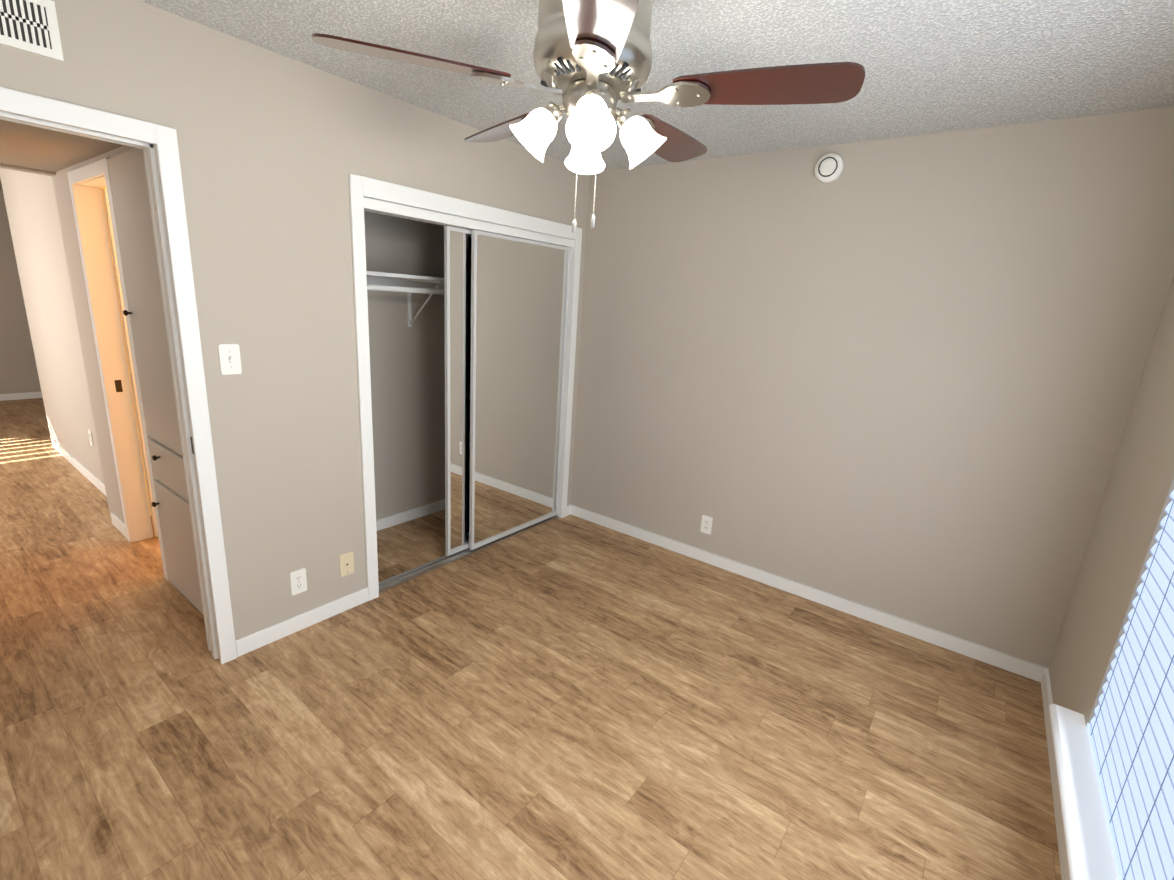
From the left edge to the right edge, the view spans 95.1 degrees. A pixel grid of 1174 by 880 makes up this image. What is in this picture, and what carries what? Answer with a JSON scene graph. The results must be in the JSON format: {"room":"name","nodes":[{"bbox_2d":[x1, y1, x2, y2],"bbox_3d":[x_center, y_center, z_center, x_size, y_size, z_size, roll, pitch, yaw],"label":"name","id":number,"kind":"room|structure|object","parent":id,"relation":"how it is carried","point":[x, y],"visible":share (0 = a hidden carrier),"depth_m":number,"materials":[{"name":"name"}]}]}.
{"room":"empty bedroom","nodes":[
{"label":"empty bedroom","id":0,"kind":"room"},
{"bbox_2d":[0,163,111,519],"bbox_3d":[-3.613,-0.496,2.568,0.100,2.440,4.580,14,18,35],"label":"wall","id":1,"kind":"structure","parent":0,"point":[47,347],"depth_m":4.30,"materials":[{"name":"paint"}]},
{"bbox_2d":[0,392,42,400],"bbox_3d":[-7.103,-0.529,6.599,0.013,0.078,6.700,14,18,35],"label":"baseboard","id":2,"kind":"structure","parent":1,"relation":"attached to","point":[30,395],"depth_m":6.67,"materials":[{"name":"white wood"}]},
{"bbox_2d":[51,438,105,495],"bbox_3d":[-4.044,0.250,4.317,2.300,0.078,0.013,14,18,35],"label":"baseboard","id":3,"kind":"structure","parent":1,"relation":"attached to","point":[92,478],"depth_m":4.37,"materials":[{"name":"white wood"}]},
{"bbox_2d":[88,429,93,445],"bbox_3d":[-3.687,-0.017,3.989,0.072,0.118,0.009,14,18,35],"label":"outlet","id":4,"kind":"object","parent":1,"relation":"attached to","point":[90,437],"visible":1,"depth_m":3.98,"materials":[{"name":"white plastic"}]},
{"bbox_2d":[0,119,123,189],"bbox_3d":[-4.146,-2.034,4.060,7.030,0.370,6.800,14,18,35],"label":"ceiling","id":5,"kind":"structure","parent":0,"point":[29,146],"depth_m":2.39,"materials":[{"name":"beige paint"}]},
{"bbox_2d":[52,145,150,523],"bbox_3d":[-2.252,-0.454,2.741,1.880,2.440,0.120,14,18,35],"label":"wall","id":6,"kind":"structure","parent":0,"point":[60,178],"depth_m":3.19,"materials":[{"name":"paint"}]},
{"bbox_2d":[67,158,168,580],"bbox_3d":[-2.278,-0.377,3.141,0.730,2.092,0.721,14,18,35],"label":"door frame","id":7,"kind":"structure","parent":6,"relation":"attached to","point":[88,182],"depth_m":3.01,"materials":[{"name":"white wood"}]},
{"bbox_2d":[111,513,126,537],"bbox_3d":[-2.977,0.547,3.424,0.340,0.078,0.013,14,18,35],"label":"baseboard","id":8,"kind":"structure","parent":6,"relation":"attached to","point":[118,523],"depth_m":3.42,"materials":[{"name":"white wood"}]},
{"bbox_2d":[0,0,589,640],"bbox_3d":[-1.192,-0.327,2.509,0.120,2.440,3.600,14,18,35],"label":"wall","id":9,"kind":"structure","parent":0,"point":[274,148],"depth_m":2.24,"materials":[{"name":"paint"}]},
{"bbox_2d":[0,0,63,60],"bbox_3d":[-1.670,-1.177,1.447,0.006,0.152,0.360,14,18,35],"label":"air vent","id":10,"kind":"object","parent":9,"relation":"in","point":[30,26],"visible":1,"depth_m":1.54,"materials":[{"name":"white metal"}]},
{"bbox_2d":[0,87,236,663],"bbox_3d":[-1.804,0.005,1.777,0.152,2.085,0.918,14,18,35],"label":"door frame","id":11,"kind":"structure","parent":9,"relation":"attached to","point":[157,144],"depth_m":1.97,"materials":[{"name":"white wood"}]},
{"bbox_2d":[218,344,241,374],"bbox_3d":[-1.399,-0.316,2.108,0.018,0.118,0.072,14,18,35],"label":"light switch","id":12,"kind":"object","parent":9,"relation":"attached to","point":[229,359],"visible":1,"depth_m":2.11,"materials":[{"name":"white plastic"}]},
{"bbox_2d":[289,568,306,595],"bbox_3d":[-1.352,0.665,2.517,0.009,0.118,0.072,14,18,35],"label":"electrical outlet","id":13,"kind":"object","parent":9,"relation":"attached to","point":[298,582],"visible":1,"depth_m":2.51,"materials":[{"name":"white plastic"}]},
{"bbox_2d":[235,587,368,656],"bbox_3d":[-1.344,0.863,2.593,0.013,0.078,0.628,14,18,35],"label":"baseboard","id":14,"kind":"structure","parent":9,"relation":"attached to","point":[287,627],"depth_m":2.55,"materials":[{"name":"white wood"}]},
{"bbox_2d":[339,551,353,576],"bbox_3d":[-1.208,0.625,2.703,0.009,0.118,0.072,14,18,35],"label":"jack","id":15,"kind":"object","parent":9,"relation":"attached to","point":[346,561],"visible":1,"depth_m":2.70,"materials":[{"name":"beige plastic"}]},
{"bbox_2d":[444,226,471,555],"bbox_3d":[-0.557,-0.280,3.432,0.024,1.925,0.848,14,18,35],"label":"mirrored closet door","id":16,"kind":"structure","parent":9,"relation":"in","point":[457,283],"depth_m":3.14,"materials":[{"name":"white metal"}]},
{"bbox_2d":[349,174,581,600],"bbox_3d":[-0.645,-0.296,3.262,0.136,2.080,1.645,14,18,35],"label":"trim","id":17,"kind":"structure","parent":9,"relation":"attached to","point":[361,188],"depth_m":2.73,"materials":[{"name":"white wood"}]},
{"bbox_2d":[364,197,572,592],"bbox_3d":[-0.653,-0.259,3.276,0.093,1.995,1.525,14,18,35],"label":"track rail","id":18,"kind":"object","parent":9,"relation":"attached to","point":[394,210],"visible":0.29,"depth_m":3.04,"materials":[{"name":"white metal"}]},
{"bbox_2d":[469,230,570,549],"bbox_3d":[-0.432,-0.297,3.530,0.024,1.925,0.845,14,18,35],"label":"mirrored closet door","id":19,"kind":"structure","parent":9,"relation":"in","point":[519,297],"depth_m":3.47,"materials":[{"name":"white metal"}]},
{"bbox_2d":[364,211,444,519],"bbox_3d":[-0.997,-0.552,3.433,0.720,2.440,1.850,14,18,35],"label":"wall","id":20,"kind":"structure","parent":0,"point":[407,368],"depth_m":3.62,"materials":[{"name":"paint"}]},
{"bbox_2d":[366,271,443,326],"bbox_3d":[-1.011,-0.875,3.442,0.360,0.319,1.750,14,18,35],"label":"shelf","id":21,"kind":"object","parent":20,"relation":"attached to","point":[394,282],"visible":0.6,"depth_m":3.30,"materials":[{"name":"white wood"}]},
{"bbox_2d":[376,499,444,530],"bbox_3d":[-1.241,0.532,3.911,0.013,0.078,1.750,14,18,35],"label":"baseboard","id":22,"kind":"structure","parent":20,"relation":"attached to","point":[405,516],"depth_m":3.86,"materials":[{"name":"white wood"}]},
{"bbox_2d":[0,398,1061,879],"bbox_3d":[-3.163,0.539,3.768,10.345,0.100,7.100,14,18,35],"label":"floor","id":23,"kind":"structure","parent":0,"point":[570,696],"depth_m":2.07,"materials":[{"name":"laminate"}]},
{"bbox_2d":[107,147,202,613],"bbox_3d":[-1.948,-0.198,2.510,0.566,2.098,0.150,14,18,35],"label":"linen cabinet","id":24,"kind":"object","parent":23,"relation":"on","point":[129,186],"visible":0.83,"depth_m":2.44,"materials":[{"name":"grey wood"}]},
{"bbox_2d":[138,0,1173,169],"bbox_3d":[-0.254,-1.341,1.573,3.945,0.100,3.840,14,18,35],"label":"ceiling","id":25,"kind":"structure","parent":0,"point":[934,66],"depth_m":1.81,"materials":[{"name":"white paint"}]},
{"bbox_2d":[312,0,865,232],"bbox_3d":[0.029,-0.912,1.486,1.291,0.652,1.250,14,18,35],"label":"ceiling fan","id":26,"kind":"object","parent":25,"relation":"hanging from","point":[592,60],"visible":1,"depth_m":1.34,"materials":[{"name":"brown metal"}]},
{"bbox_2d":[571,107,1173,667],"bbox_3d":[0.792,-0.414,3.338,3.945,2.440,0.120,14,18,35],"label":"wall","id":27,"kind":"structure","parent":0,"point":[899,377],"depth_m":2.71,"materials":[{"name":"paint"}]},
{"bbox_2d":[700,515,712,534],"bbox_3d":[0.772,0.548,3.471,0.072,0.118,0.009,14,18,35],"label":"electrical outlet","id":28,"kind":"object","parent":27,"relation":"attached to","point":[706,524],"visible":1,"depth_m":3.47,"materials":[{"name":"white plastic"}]},
{"bbox_2d":[566,504,1038,679],"bbox_3d":[0.984,0.817,3.347,2.833,0.078,0.033,14,18,35],"label":"baseboard","id":29,"kind":"structure","parent":27,"relation":"attached to","point":[993,657],"depth_m":3.05,"materials":[{"name":"white wood"}]},
{"bbox_2d":[815,153,843,182],"bbox_3d":[1.219,-1.372,2.707,0.136,0.136,0.040,14,18,35],"label":"smoke detector","id":30,"kind":"object","parent":27,"relation":"attached to","point":[829,167],"visible":0.96,"depth_m":2.69,"materials":[{"name":"white plastic"}]},
{"bbox_2d":[1048,275,1173,725],"bbox_3d":[1.187,0.265,0.789,0.120,2.440,3.600,14,18,35],"label":"wall","id":31,"kind":"structure","parent":0,"point":[1132,514],"depth_m":1.94,"materials":[{"name":"paint"}]},
{"bbox_2d":[1035,665,1069,879],"bbox_3d":[1.061,1.394,1.118,0.019,0.078,3.603,14,18,35],"label":"baseboard","id":32,"kind":"structure","parent":31,"relation":"attached to","point":[1044,677],"depth_m":1.96,"materials":[{"name":"white wood"}]},
{"bbox_2d":[1049,704,1117,879],"bbox_3d":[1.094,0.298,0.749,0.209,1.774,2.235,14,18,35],"label":"window sill","id":33,"kind":"structure","parent":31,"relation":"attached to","point":[1090,856],"depth_m":1.50,"materials":[{"name":"white wood"}]},
{"bbox_2d":[1086,490,1173,879],"bbox_3d":[1.090,0.283,0.743,0.040,1.740,2.097,14,18,35],"label":"window blinds","id":34,"kind":"object","parent":31,"relation":"attached to","point":[1130,728],"visible":1,"depth_m":1.41,"materials":[{"name":"grey plastic"}]}
]}

